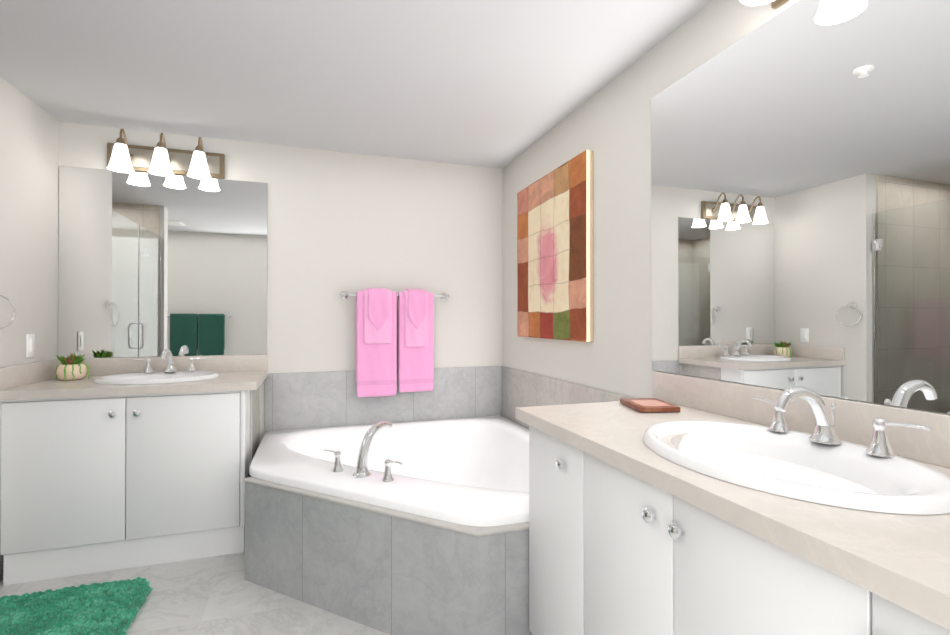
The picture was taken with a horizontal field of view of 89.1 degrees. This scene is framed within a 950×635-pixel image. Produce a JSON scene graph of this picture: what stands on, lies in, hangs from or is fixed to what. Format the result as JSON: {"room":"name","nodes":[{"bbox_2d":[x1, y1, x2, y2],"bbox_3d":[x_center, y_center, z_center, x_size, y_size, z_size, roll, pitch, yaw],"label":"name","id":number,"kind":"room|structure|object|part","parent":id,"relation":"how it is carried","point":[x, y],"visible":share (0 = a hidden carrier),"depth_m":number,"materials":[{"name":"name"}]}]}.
{"room":"bathroom","nodes":[
{"label":"bathroom","id":0,"kind":"room"},
{"bbox_2d":[0,76,58,577],"bbox_3d":[-2.325,0.052,2.376,0.120,2.360,0.784,0,0,-18],"label":"wall","id":1,"kind":"structure","parent":0,"point":[29,162],"depth_m":2.47,"materials":[{"name":"grey paint"}]},
{"bbox_2d":[0,562,1,581],"bbox_3d":[-2.178,1.186,2.137,0.012,0.090,0.250,0,0,-18],"label":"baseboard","id":2,"kind":"structure","parent":1,"relation":"attached to","point":[0,571],"depth_m":2.25,"materials":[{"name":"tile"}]},
{"bbox_2d":[0,294,15,329],"bbox_3d":[-2.127,-0.038,2.129,0.097,0.192,0.142,0,0,-18],"label":"towel ring","id":3,"kind":"object","parent":1,"relation":"attached to","point":[13,314],"visible":1,"depth_m":2.19,"materials":[{"name":"silver metal"}]},
{"bbox_2d":[26,334,34,357],"bbox_3d":[-2.298,0.145,2.495,0.006,0.120,0.074,0,0,-18],"label":"outlet","id":4,"kind":"object","parent":1,"relation":"attached to","point":[28,338],"visible":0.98,"depth_m":2.48,"materials":[{"name":"white plastic"}]},
{"bbox_2d":[30,339,33,351],"bbox_3d":[-2.293,0.145,2.497,0.005,0.068,0.034,0,0,-18],"label":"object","id":5,"kind":"structure","parent":4,"relation":"attached to","point":[31,345],"depth_m":2.49,"materials":[{"name":"white plastic"}]},
{"bbox_2d":[0,551,388,634],"bbox_3d":[-1.010,1.251,1.263,4.000,0.050,3.914,0,0,-18],"label":"floor","id":6,"kind":"structure","parent":0,"point":[217,595],"depth_m":2.08,"materials":[{"name":"tile"}]},
{"bbox_2d":[0,577,152,634],"bbox_3d":[-1.648,1.218,1.678,0.666,0.014,0.970,0,0,-18],"label":"rug","id":7,"kind":"object","parent":6,"relation":"on","point":[109,608],"visible":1,"depth_m":1.97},
{"bbox_2d":[0,349,266,584],"bbox_3d":[-1.765,0.706,2.639,1.106,1.056,0.625,0,0,-18],"label":"bathroom vanity","id":8,"kind":"object","parent":6,"relation":"on","point":[110,464],"visible":1,"depth_m":2.37,"materials":[{"name":"painted wood"},{"name":"metal"}]},
{"bbox_3d":[-1.942,0.740,2.290,0.482,0.694,0.019,0,0,-18],"label":"door","id":9,"kind":"part","parent":8,"relation":"part of","materials":[{"name":"white wood"}]},
{"bbox_3d":[-1.751,0.467,2.330,0.032,0.032,0.028,0,0,-18],"label":"knob","id":10,"kind":"part","parent":8,"relation":"part of","materials":[{"name":"silver metal"}]},
{"bbox_3d":[-1.701,0.384,2.373,0.994,0.013,0.020,0,0,-18],"label":"rail","id":11,"kind":"part","parent":8,"relation":"part of","materials":[{"name":"white wood"}]},
{"bbox_2d":[0,371,266,400],"bbox_3d":[-1.766,0.359,2.643,1.106,0.040,0.621,0,0,-18],"label":"countertop","id":12,"kind":"structure","parent":8,"relation":"on","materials":[{"name":"stone"}]},
{"bbox_2d":[55,353,89,380],"bbox_3d":[-2.196,0.264,2.634,0.156,0.148,0.171,0,0,-18],"label":"plant","id":13,"kind":"object","parent":12,"relation":"on","point":[72,367],"visible":1,"depth_m":2.59,"materials":[{"name":"green plant"}]},
{"bbox_3d":[-2.194,0.296,2.627,0.132,0.085,0.132,0,0,-18],"label":"pot","id":14,"kind":"part","parent":13,"relation":"part of","materials":[{"name":"beige ceramic"}]},
{"bbox_2d":[131,359,153,372],"bbox_3d":[-1.926,0.279,2.795,0.117,0.080,0.051,0,0,-18],"label":"faucet","id":15,"kind":"object","parent":12,"relation":"on","point":[149,369],"depth_m":2.79,"materials":[{"name":"silver metal"}]},
{"bbox_2d":[93,371,218,383],"bbox_3d":[-1.744,0.403,2.665,0.590,0.172,0.464,0,0,-18],"label":"sink","id":16,"kind":"object","parent":12,"relation":"in","point":[146,377],"depth_m":2.66,"materials":[{"name":"white ceramic"}]},
{"bbox_2d":[161,349,176,371],"bbox_3d":[-1.772,0.249,2.783,0.066,0.140,0.191,0,0,-18],"label":"faucet","id":17,"kind":"object","parent":12,"relation":"on","point":[166,353],"depth_m":2.81,"materials":[{"name":"silver metal"}]},
{"bbox_2d":[187,358,208,371],"bbox_3d":[-1.656,0.279,2.885,0.117,0.080,0.051,0,0,-18],"label":"faucet","id":18,"kind":"object","parent":12,"relation":"on","point":[191,368],"depth_m":2.86,"materials":[{"name":"silver metal"}]},
{"bbox_3d":[-1.657,0.467,2.362,0.032,0.032,0.028,0,0,-18],"label":"knob","id":19,"kind":"part","parent":8,"relation":"part of","materials":[{"name":"silver metal"}]},
{"bbox_3d":[-1.470,0.741,2.447,0.504,0.694,0.019,0,0,-18],"label":"door","id":20,"kind":"part","parent":8,"relation":"part of","materials":[{"name":"white wood"}]},
{"bbox_2d":[243,415,531,634],"bbox_3d":[-0.303,0.867,2.513,1.646,0.733,1.768,0,0,-18],"label":"tub","id":21,"kind":"object","parent":6,"relation":"on","point":[420,527],"visible":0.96,"depth_m":2.01,"materials":[{"name":"tile"}]},
{"bbox_2d":[323,450,342,471],"bbox_3d":[-0.668,0.672,2.272,0.092,0.093,0.082,0,0,-18],"label":"faucet","id":22,"kind":"object","parent":21,"relation":"on","point":[337,467],"depth_m":2.25,"materials":[{"name":"silver metal"}]},
{"bbox_2d":[353,421,391,477],"bbox_3d":[-0.477,0.609,2.266,0.198,0.220,0.193,0,0,-18],"label":"faucet","id":23,"kind":"object","parent":21,"relation":"on","point":[361,471],"depth_m":2.20,"materials":[{"name":"silver metal"}]},
{"bbox_2d":[382,459,401,481],"bbox_3d":[-0.364,0.671,2.112,0.079,0.093,0.094,0,0,-18],"label":"faucet","id":24,"kind":"object","parent":21,"relation":"on","point":[387,477],"depth_m":2.12,"materials":[{"name":"silver metal"}]},
{"bbox_2d":[515,415,949,634],"bbox_3d":[0.768,0.797,0.923,0.635,0.855,1.911,0,0,-18],"label":"bathroom vanity","id":25,"kind":"object","parent":6,"relation":"on","point":[714,507],"depth_m":1.07,"materials":[{"name":"painted wood"},{"name":"stone"},{"name":"chrome"}]},
{"bbox_3d":[0.261,0.750,1.563,0.019,0.745,0.367,0,0,-18],"label":"door","id":26,"kind":"part","parent":25,"relation":"part of","materials":[{"name":"white wood"}]},
{"bbox_3d":[0.264,0.449,1.482,0.028,0.032,0.032,0,0,-18],"label":"knob","id":27,"kind":"part","parent":25,"relation":"part of","materials":[{"name":"silver metal"}]},
{"bbox_3d":[0.377,0.748,1.214,0.019,0.745,0.361,0,0,-18],"label":"door","id":28,"kind":"part","parent":25,"relation":"part of","materials":[{"name":"white wood"}]},
{"bbox_3d":[0.394,0.447,1.091,0.028,0.032,0.032,0,0,-18],"label":"knob","id":29,"kind":"part","parent":25,"relation":"part of","materials":[{"name":"silver metal"}]},
{"bbox_3d":[0.421,0.447,1.010,0.028,0.032,0.032,0,0,-18],"label":"knob","id":30,"kind":"part","parent":25,"relation":"part of","materials":[{"name":"silver metal"}]},
{"bbox_2d":[515,399,949,618],"bbox_3d":[0.761,0.350,0.955,0.631,0.040,1.971,0,0,-18],"label":"countertop","id":31,"kind":"structure","parent":25,"relation":"on","point":[912,560],"depth_m":0.77,"materials":[{"name":"beige stone"}]},
{"bbox_2d":[620,398,679,411],"bbox_3d":[0.642,0.323,1.784,0.144,0.018,0.200,0,0,-3],"label":"soap dish","id":32,"kind":"object","parent":31,"relation":"on","point":[647,404],"visible":1,"depth_m":1.74,"materials":[{"name":"brown wood"}]},
{"bbox_2d":[630,400,669,405],"bbox_3d":[0.642,0.314,1.774,0.130,0.001,0.152,0,0,-18],"label":"picture","id":33,"kind":"object","parent":32,"relation":"on","point":[632,402],"depth_m":1.76,"materials":[{"name":"pink"}]},
{"bbox_2d":[595,411,949,534],"bbox_3d":[0.695,0.394,1.133,0.490,0.174,0.680,0,0,-18],"label":"sink","id":34,"kind":"object","parent":31,"relation":"in","point":[841,485],"depth_m":1.09,"materials":[{"name":"white ceramic"}]},
{"bbox_2d":[747,386,934,454],"bbox_3d":[0.813,0.238,1.183,0.196,0.140,0.429,0,0,-18],"label":"faucet","id":35,"kind":"object","parent":31,"relation":"on","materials":[{"name":"silver metal"}]},
{"bbox_3d":[0.496,0.746,0.856,0.019,0.745,0.385,0,0,-18],"label":"door","id":36,"kind":"part","parent":25,"relation":"part of","materials":[{"name":"white wood"}]},
{"bbox_3d":[0.619,0.744,0.487,0.019,0.745,0.384,0,0,-18],"label":"door","id":37,"kind":"part","parent":25,"relation":"part of","materials":[{"name":"white wood"}]},
{"bbox_2d":[58,122,501,441],"bbox_3d":[-1.118,0.057,3.243,2.959,2.360,0.100,0,0,-18],"label":"wall","id":38,"kind":"structure","parent":0,"point":[338,222],"depth_m":3.29,"materials":[{"name":"grey paint"}]},
{"bbox_2d":[58,166,266,357],"bbox_3d":[-1.865,-0.317,2.941,1.102,1.105,0.005,0,0,-18],"label":"mirror","id":39,"kind":"object","parent":38,"relation":"attached to","point":[151,265],"visible":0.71,"depth_m":2.92,"materials":[{"name":"clear glass"}]},
{"bbox_2d":[60,355,266,375],"bbox_3d":[-1.861,0.289,2.929,1.106,0.103,0.019,0,0,-18],"label":"backsplash","id":40,"kind":"structure","parent":38,"relation":"attached to","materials":[{"name":"stone"}]},
{"bbox_2d":[107,128,224,178],"bbox_3d":[-1.837,-0.960,2.843,0.620,0.243,0.215,0,0,-18],"label":"sconce","id":41,"kind":"object","parent":38,"relation":"attached to","point":[159,159],"visible":1,"depth_m":2.86,"materials":[{"name":"white glass"}]},
{"bbox_3d":[-2.010,-0.909,2.738,0.126,0.142,0.126,0,0,-18],"label":"lamp shade","id":42,"kind":"part","parent":41,"relation":"part of","materials":[{"name":"white glass"}]},
{"bbox_2d":[116,138,125,144],"bbox_3d":[-2.010,-0.990,2.739,0.050,0.054,0.049,0,0,-18],"label":"socket","id":43,"kind":"object","parent":41,"relation":"attached to","point":[120,141],"depth_m":2.72,"materials":[{"name":"brown metal"}]},
{"bbox_3d":[-2.029,-1.014,2.796,0.013,0.136,0.135,0,0,-18],"label":"arm","id":44,"kind":"part","parent":41,"relation":"part of"},
{"bbox_2d":[156,142,165,148],"bbox_3d":[-1.823,-0.989,2.801,0.050,0.054,0.049,0,0,-18],"label":"socket","id":45,"kind":"object","parent":41,"relation":"attached to","point":[160,145],"depth_m":2.78,"materials":[{"name":"brown metal"}]},
{"bbox_3d":[-1.823,-0.909,2.800,0.126,0.142,0.126,0,0,-18],"label":"lamp shade","id":46,"kind":"part","parent":41,"relation":"part of","materials":[{"name":"white glass"}]},
{"bbox_3d":[-1.842,-1.013,2.859,0.013,0.136,0.135,0,0,-18],"label":"arm","id":47,"kind":"part","parent":41,"relation":"part of"},
{"bbox_3d":[-1.636,-0.909,2.862,0.126,0.142,0.126,0,0,-18],"label":"lamp shade","id":48,"kind":"part","parent":41,"relation":"part of","materials":[{"name":"white glass"}]},
{"bbox_2d":[195,146,203,151],"bbox_3d":[-1.636,-0.989,2.863,0.050,0.054,0.049,0,0,-18],"label":"socket","id":49,"kind":"object","parent":41,"relation":"attached to","point":[198,148],"depth_m":2.84,"materials":[{"name":"brown metal"}]},
{"bbox_3d":[-1.655,-1.013,2.921,0.013,0.136,0.135,0,0,-18],"label":"arm","id":50,"kind":"part","parent":41,"relation":"part of"},
{"bbox_2d":[265,366,501,432],"bbox_3d":[-0.577,0.800,3.361,1.635,0.875,0.010,0,0,-18],"label":"wall tile","id":51,"kind":"structure","parent":38,"relation":"attached to","point":[308,400],"depth_m":3.30,"materials":[{"name":"grey tile"}]},
{"bbox_2d":[340,288,448,396],"bbox_3d":[-0.533,0.166,3.314,0.751,0.730,0.131,0,0,-18],"label":"towel rail","id":52,"kind":"object","parent":38,"relation":"attached to","point":[376,342],"visible":1,"depth_m":3.27,"materials":[{"name":"pink fabric"}]},
{"bbox_3d":[-0.871,-0.153,3.226,0.052,0.052,0.087,0,0,-18],"label":"post","id":53,"kind":"part","parent":52,"relation":"part of","materials":[{"name":"silver metal"}]},
{"bbox_3d":[-0.208,-0.151,3.447,0.052,0.052,0.087,0,0,-18],"label":"post","id":54,"kind":"part","parent":52,"relation":"part of","materials":[{"name":"silver metal"}]},
{"bbox_2d":[0,0,711,168],"bbox_3d":[-1.010,-1.159,1.276,4.000,0.050,3.914,0,0,-18],"label":"ceiling","id":55,"kind":"structure","parent":0,"point":[500,84],"depth_m":2.16,"materials":[{"name":"white paint"}]},
{"bbox_2d":[502,0,949,414],"bbox_3d":[0.841,0.050,1.885,0.100,2.360,3.914,0,0,-18],"label":"wall","id":56,"kind":"structure","parent":0,"point":[609,125],"depth_m":2.25,"materials":[{"name":"grey paint"}]},
{"bbox_2d":[517,150,592,341],"bbox_3d":[0.443,-0.360,2.853,0.040,0.970,0.870,0,0,-18],"label":"canvas art","id":57,"kind":"object","parent":56,"relation":"attached to","point":[555,249],"visible":1,"depth_m":2.71,"materials":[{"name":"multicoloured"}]},
{"bbox_2d":[502,366,631,428],"bbox_3d":[0.474,0.797,2.808,0.010,0.875,1.724,0,0,-18],"label":"wall tile","id":58,"kind":"structure","parent":56,"relation":"attached to","point":[520,388],"depth_m":3.02,"materials":[{"name":"grey tile"}]},
{"bbox_2d":[740,0,788,8],"bbox_3d":[0.919,-1.032,1.154,0.215,0.243,0.620,0,0,-18],"label":"sconce","id":59,"kind":"object","parent":56,"relation":"attached to","point":[775,4],"visible":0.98,"depth_m":1.40,"materials":[{"name":"white glass"}]},
{"bbox_3d":[0.809,-0.980,1.344,0.126,0.142,0.126,0,0,-18],"label":"lamp shade","id":60,"kind":"part","parent":59,"relation":"part of","materials":[{"name":"white glass"}]},
{"bbox_3d":[1.011,-1.022,1.184,0.022,0.155,0.620,0,0,-18],"label":"plate","id":61,"kind":"part","parent":59,"relation":"part of","materials":[{"name":"brown metal"}]},
{"bbox_2d":[651,0,949,413],"bbox_3d":[1.055,-0.355,1.073,0.005,1.139,1.993,0,0,-18],"label":"mirror","id":62,"kind":"object","parent":56,"relation":"attached to","point":[800,193],"visible":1,"depth_m":1.36,"materials":[{"name":"clear glass"}]},
{"bbox_2d":[653,371,949,458],"bbox_3d":[1.051,0.273,1.052,0.020,0.114,1.971,0,0,-18],"label":"backsplash","id":63,"kind":"structure","parent":56,"relation":"attached to","point":[718,396],"depth_m":1.53,"materials":[{"name":"beige stone"}]}
]}

